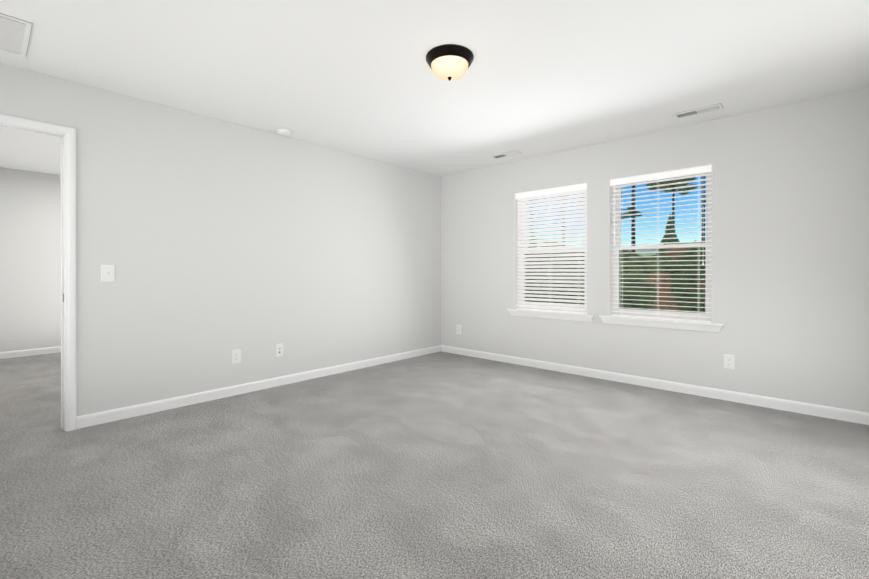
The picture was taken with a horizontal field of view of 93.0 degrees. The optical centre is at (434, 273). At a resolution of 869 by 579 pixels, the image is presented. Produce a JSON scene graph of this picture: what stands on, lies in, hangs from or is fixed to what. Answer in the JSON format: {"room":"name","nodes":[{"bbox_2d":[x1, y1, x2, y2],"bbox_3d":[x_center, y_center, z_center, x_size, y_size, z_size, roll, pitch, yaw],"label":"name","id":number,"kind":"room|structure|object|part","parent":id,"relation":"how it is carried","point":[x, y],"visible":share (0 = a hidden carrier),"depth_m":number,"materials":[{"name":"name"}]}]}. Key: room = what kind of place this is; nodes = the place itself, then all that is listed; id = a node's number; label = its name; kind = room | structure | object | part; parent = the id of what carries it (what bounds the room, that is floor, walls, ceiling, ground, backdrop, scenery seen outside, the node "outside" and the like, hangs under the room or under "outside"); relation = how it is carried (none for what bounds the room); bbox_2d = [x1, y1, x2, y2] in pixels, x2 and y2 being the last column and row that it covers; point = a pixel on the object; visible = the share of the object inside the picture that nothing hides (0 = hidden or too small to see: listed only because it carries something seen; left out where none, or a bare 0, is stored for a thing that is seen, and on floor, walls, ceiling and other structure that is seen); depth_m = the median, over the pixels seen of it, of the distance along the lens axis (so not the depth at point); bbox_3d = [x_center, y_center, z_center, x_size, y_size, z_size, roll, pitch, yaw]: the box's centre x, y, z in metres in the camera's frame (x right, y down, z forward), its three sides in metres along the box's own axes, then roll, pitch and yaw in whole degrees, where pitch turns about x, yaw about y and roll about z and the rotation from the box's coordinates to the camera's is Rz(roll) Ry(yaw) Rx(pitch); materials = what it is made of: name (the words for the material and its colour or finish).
{"room":"empty bedroom","nodes":[
{"label":"empty bedroom","id":0,"kind":"room"},
{"bbox_2d":[0,167,60,351],"bbox_3d":[-4.412,-0.131,6.559,0.120,2.440,4.910,0,0,42],"label":"wall","id":1,"kind":"structure","parent":0,"point":[30,259],"depth_m":5.45,"materials":[{"name":"white paint"}]},
{"bbox_2d":[0,346,60,358],"bbox_3d":[-4.363,1.046,6.516,0.014,0.086,4.910,0,0,42],"label":"baseboard","id":2,"kind":"structure","parent":1,"relation":"attached to","point":[27,352],"depth_m":5.44,"materials":[{"name":"white paint"}]},
{"bbox_2d":[0,63,440,415],"bbox_3d":[-1.709,-0.126,3.884,0.120,2.440,5.210,0,0,42],"label":"wall","id":3,"kind":"structure","parent":0,"point":[215,241],"depth_m":3.62,"materials":[{"name":"white paint"}]},
{"bbox_2d":[0,114,76,430],"bbox_3d":[-2.880,0.041,2.590,0.142,2.112,0.944,0,0,42],"label":"door frame","id":4,"kind":"structure","parent":3,"relation":"attached to","point":[69,133],"depth_m":2.87,"materials":[{"name":"white paint"}]},
{"bbox_2d":[101,265,114,281],"bbox_3d":[-2.397,0.001,3.029,0.017,0.125,0.080,0,0,42],"label":"switch plate","id":5,"kind":"object","parent":3,"relation":"attached to","point":[107,273],"visible":1,"depth_m":3.03,"materials":[{"name":"white plastic"}]},
{"bbox_2d":[232,349,240,363],"bbox_3d":[-1.783,0.751,3.710,0.007,0.125,0.080,0,0,42],"label":"electrical outlet","id":6,"kind":"object","parent":3,"relation":"attached to","point":[236,356],"visible":1,"depth_m":3.71,"materials":[{"name":"white plastic"}]},
{"bbox_2d":[77,345,440,428],"bbox_3d":[-1.217,1.050,4.325,0.014,0.086,3.858,0,0,42],"label":"baseboard","id":7,"kind":"structure","parent":3,"relation":"attached to","point":[112,415],"depth_m":3.66,"materials":[{"name":"white paint"}]},
{"bbox_2d":[275,343,282,356],"bbox_3d":[-1.505,0.751,4.008,0.015,0.125,0.080,0,0,42],"label":"outlet","id":8,"kind":"object","parent":3,"relation":"attached to","point":[278,350],"visible":1,"depth_m":4.00,"materials":[{"name":"white plastic"}]},
{"bbox_2d":[0,351,868,578],"bbox_3d":[-1.389,1.154,3.702,8.800,0.120,5.370,0,0,42],"label":"floor","id":9,"kind":"structure","parent":0,"point":[441,465],"depth_m":2.15,"materials":[{"name":"carpet"}]},
{"bbox_2d":[0,0,868,175],"bbox_3d":[-1.389,-1.406,3.697,8.800,0.120,5.370,0,0,42],"label":"ceiling","id":10,"kind":"structure","parent":0,"point":[536,79],"depth_m":2.66,"materials":[{"name":"white paint"}]},
{"bbox_2d":[0,13,32,56],"bbox_3d":[-2.536,-1.339,2.178,0.505,0.008,0.565,0,0,42],"label":"ceiling vent","id":11,"kind":"object","parent":10,"relation":"in","point":[15,33],"visible":0.98,"depth_m":2.31,"materials":[{"name":"white paint"}]},
{"bbox_2d":[277,128,291,135],"bbox_3d":[-1.416,-1.324,3.891,0.132,0.044,0.132,0,0,42],"label":"smoke detector","id":12,"kind":"object","parent":10,"relation":"attached to","point":[284,132],"visible":1,"depth_m":3.85,"materials":[{"name":"white plastic"}]},
{"bbox_2d":[426,44,473,80],"bbox_3d":[0.094,-1.269,2.564,0.297,0.148,0.297,0,0,42],"label":"flush-mount light","id":13,"kind":"object","parent":10,"relation":"attached to","point":[448,62],"visible":1,"depth_m":2.48,"materials":[{"name":"glass"}]},
{"bbox_2d":[490,150,521,158],"bbox_3d":[0.806,-1.343,4.691,0.345,0.008,0.140,0,0,42],"label":"ceiling vent","id":14,"kind":"object","parent":10,"relation":"in","point":[506,154],"visible":1,"depth_m":4.67,"materials":[{"name":"white metal"}]},
{"bbox_2d":[672,103,723,118],"bbox_3d":[2.186,-1.341,3.429,0.345,0.008,0.140,0,0,42],"label":"ceiling vent","id":15,"kind":"object","parent":10,"relation":"in","point":[703,110],"visible":1,"depth_m":3.42,"materials":[{"name":"white metal"}]},
{"bbox_2d":[441,87,868,412],"bbox_3d":[0.368,-0.130,5.622,8.800,2.440,0.160,0,0,42],"label":"wall","id":16,"kind":"structure","parent":0,"point":[790,291],"depth_m":3.50,"materials":[{"name":"white paint"}]},
{"bbox_2d":[456,325,460,333],"bbox_3d":[0.325,0.758,5.550,0.080,0.125,0.007,0,0,42],"label":"outlet","id":17,"kind":"object","parent":16,"relation":"attached to","point":[458,329],"visible":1,"depth_m":5.55,"materials":[{"name":"white plastic"}]},
{"bbox_2d":[509,182,592,321],"bbox_3d":[1.336,-0.225,4.720,1.030,1.476,0.186,0,0,42],"label":"window unit","id":18,"kind":"structure","parent":16,"relation":"in","point":[551,279],"depth_m":4.84,"materials":[{"name":"white plastic"}]},
{"bbox_2d":[515,183,586,313],"bbox_3d":[1.317,-0.256,4.699,0.867,1.400,0.070,0,0,42],"label":"window blind","id":19,"kind":"object","parent":18,"relation":"attached to","point":[555,193],"visible":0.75,"depth_m":4.68,"materials":[{"name":"white plastic"}]},
{"bbox_3d":[1.282,0.484,4.662,1.030,0.058,0.026,0,0,42],"label":"window sill apron","id":20,"kind":"part","parent":18,"relation":"part of","materials":[{"name":"white wood"}]},
{"bbox_2d":[507,309,594,316],"bbox_3d":[1.309,0.445,4.692,1.055,0.020,0.132,0,0,42],"label":"stool","id":21,"kind":"object","parent":16,"relation":"attached to","point":[559,313],"visible":0.83,"depth_m":4.60,"materials":[{"name":"white paint"}]},
{"bbox_2d":[441,345,868,424],"bbox_3d":[1.705,1.050,4.285,4.380,0.086,0.014,0,0,42],"label":"baseboard","id":22,"kind":"structure","parent":16,"relation":"attached to","point":[847,415],"depth_m":3.73,"materials":[{"name":"white paint"}]},
{"bbox_2d":[601,164,721,331],"bbox_3d":[2.157,-0.223,3.969,1.035,1.476,0.186,0,0,42],"label":"window unit","id":23,"kind":"structure","parent":16,"relation":"in","point":[616,295],"depth_m":4.00,"materials":[{"name":"white plastic"}]},
{"bbox_2d":[610,165,711,322],"bbox_3d":[2.138,-0.255,3.949,0.872,1.400,0.071,0,0,42],"label":"window blind","id":24,"kind":"object","parent":23,"relation":"attached to","point":[699,170],"visible":0.92,"depth_m":3.92,"materials":[{"name":"white plastic"}]},
{"bbox_3d":[2.103,0.486,3.912,1.035,0.058,0.026,0,0,42],"label":"window sill apron","id":25,"kind":"part","parent":23,"relation":"part of","materials":[{"name":"white wood"}]},
{"bbox_2d":[599,315,723,325],"bbox_3d":[2.130,0.447,3.942,1.060,0.020,0.132,0,0,42],"label":"stool","id":26,"kind":"object","parent":16,"relation":"attached to","point":[665,320],"visible":0.88,"depth_m":3.85,"materials":[{"name":"white paint"}]},
{"bbox_2d":[723,354,734,369],"bbox_3d":[2.526,0.762,3.537,0.080,0.125,0.007,0,0,42],"label":"outlet","id":27,"kind":"object","parent":16,"relation":"attached to","point":[728,361],"visible":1,"depth_m":3.54,"materials":[{"name":"white plastic"}]},
{"label":"outside","id":28,"kind":"structure","parent":0,"visible":0},
{"bbox_3d":[21.835,4.114,44.364,100.000,0.200,84.980,0,0,42],"label":"ground","id":29,"kind":"structure","parent":28,"visible":0},
{"bbox_2d":[525,242,573,264],"bbox_3d":[5.609,1.420,19.269,5.110,5.626,7.451,0,0,42],"label":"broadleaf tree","id":30,"kind":"object","parent":29,"relation":"on","point":[551,253],"depth_m":16.78,"materials":[{"name":"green plant"}]},
{"bbox_2d":[525,257,656,309],"bbox_3d":[4.191,1.726,12.388,5.672,4.702,4.151,0,0,42],"label":"broadleaf tree","id":31,"kind":"object","parent":29,"relation":"on","point":[641,283],"depth_m":10.91,"materials":[{"name":"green plant"}]},
{"bbox_2d":[621,191,642,218],"bbox_3d":[21.408,-9.547,46.540,5.003,27.114,6.607,0,0,42],"label":"pine tree","id":32,"kind":"object","parent":29,"relation":"on","point":[630,208],"depth_m":45.23,"materials":[{"name":"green plant"}]},
{"bbox_2d":[631,185,634,251],"bbox_3d":[18.142,-11.806,37.819,5.252,31.667,4.907,0,0,42],"label":"pine tree","id":33,"kind":"object","parent":29,"relation":"on","point":[633,225],"depth_m":37.44,"materials":[{"name":"brown plant"}]},
{"bbox_2d":[620,248,704,311],"bbox_3d":[6.633,1.674,11.760,5.326,4.809,4.480,0,0,42],"label":"broadleaf tree","id":34,"kind":"object","parent":29,"relation":"on","point":[655,268],"depth_m":10.82,"materials":[{"name":"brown plant"}]},
{"bbox_2d":[656,214,679,254],"bbox_3d":[17.937,-0.226,31.691,5.042,8.641,5.268,0,0,42],"label":"spruce tree","id":35,"kind":"object","parent":29,"relation":"on","point":[669,231],"depth_m":31.38,"materials":[{"name":"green plant"}]},
{"bbox_2d":[646,177,698,226],"bbox_3d":[28.930,-9.060,49.963,6.402,26.128,6.140,0,0,42],"label":"pine tree","id":36,"kind":"object","parent":29,"relation":"on","point":[673,186],"depth_m":49.30,"materials":[{"name":"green plant"}]},
{"bbox_2d":[658,242,692,254],"bbox_3d":[10.274,1.454,15.778,6.090,5.234,7.627,0,0,42],"label":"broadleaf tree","id":37,"kind":"object","parent":29,"relation":"on","point":[674,243],"depth_m":15.36,"materials":[{"name":"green plant"}]},
{"bbox_2d":[668,240,704,312],"bbox_3d":[7.952,1.721,11.344,4.848,5.093,6.068,0,0,42],"label":"broadleaf tree","id":38,"kind":"object","parent":29,"relation":"on","point":[691,292],"depth_m":9.89,"materials":[{"name":"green plant"}]},
{"bbox_2d":[702,176,705,242],"bbox_3d":[27.265,-11.171,41.486,5.998,30.383,5.238,0,0,42],"label":"pine tree","id":39,"kind":"object","parent":29,"relation":"on","point":[703,215],"depth_m":41.25,"materials":[{"name":"brown plant"}]}
]}

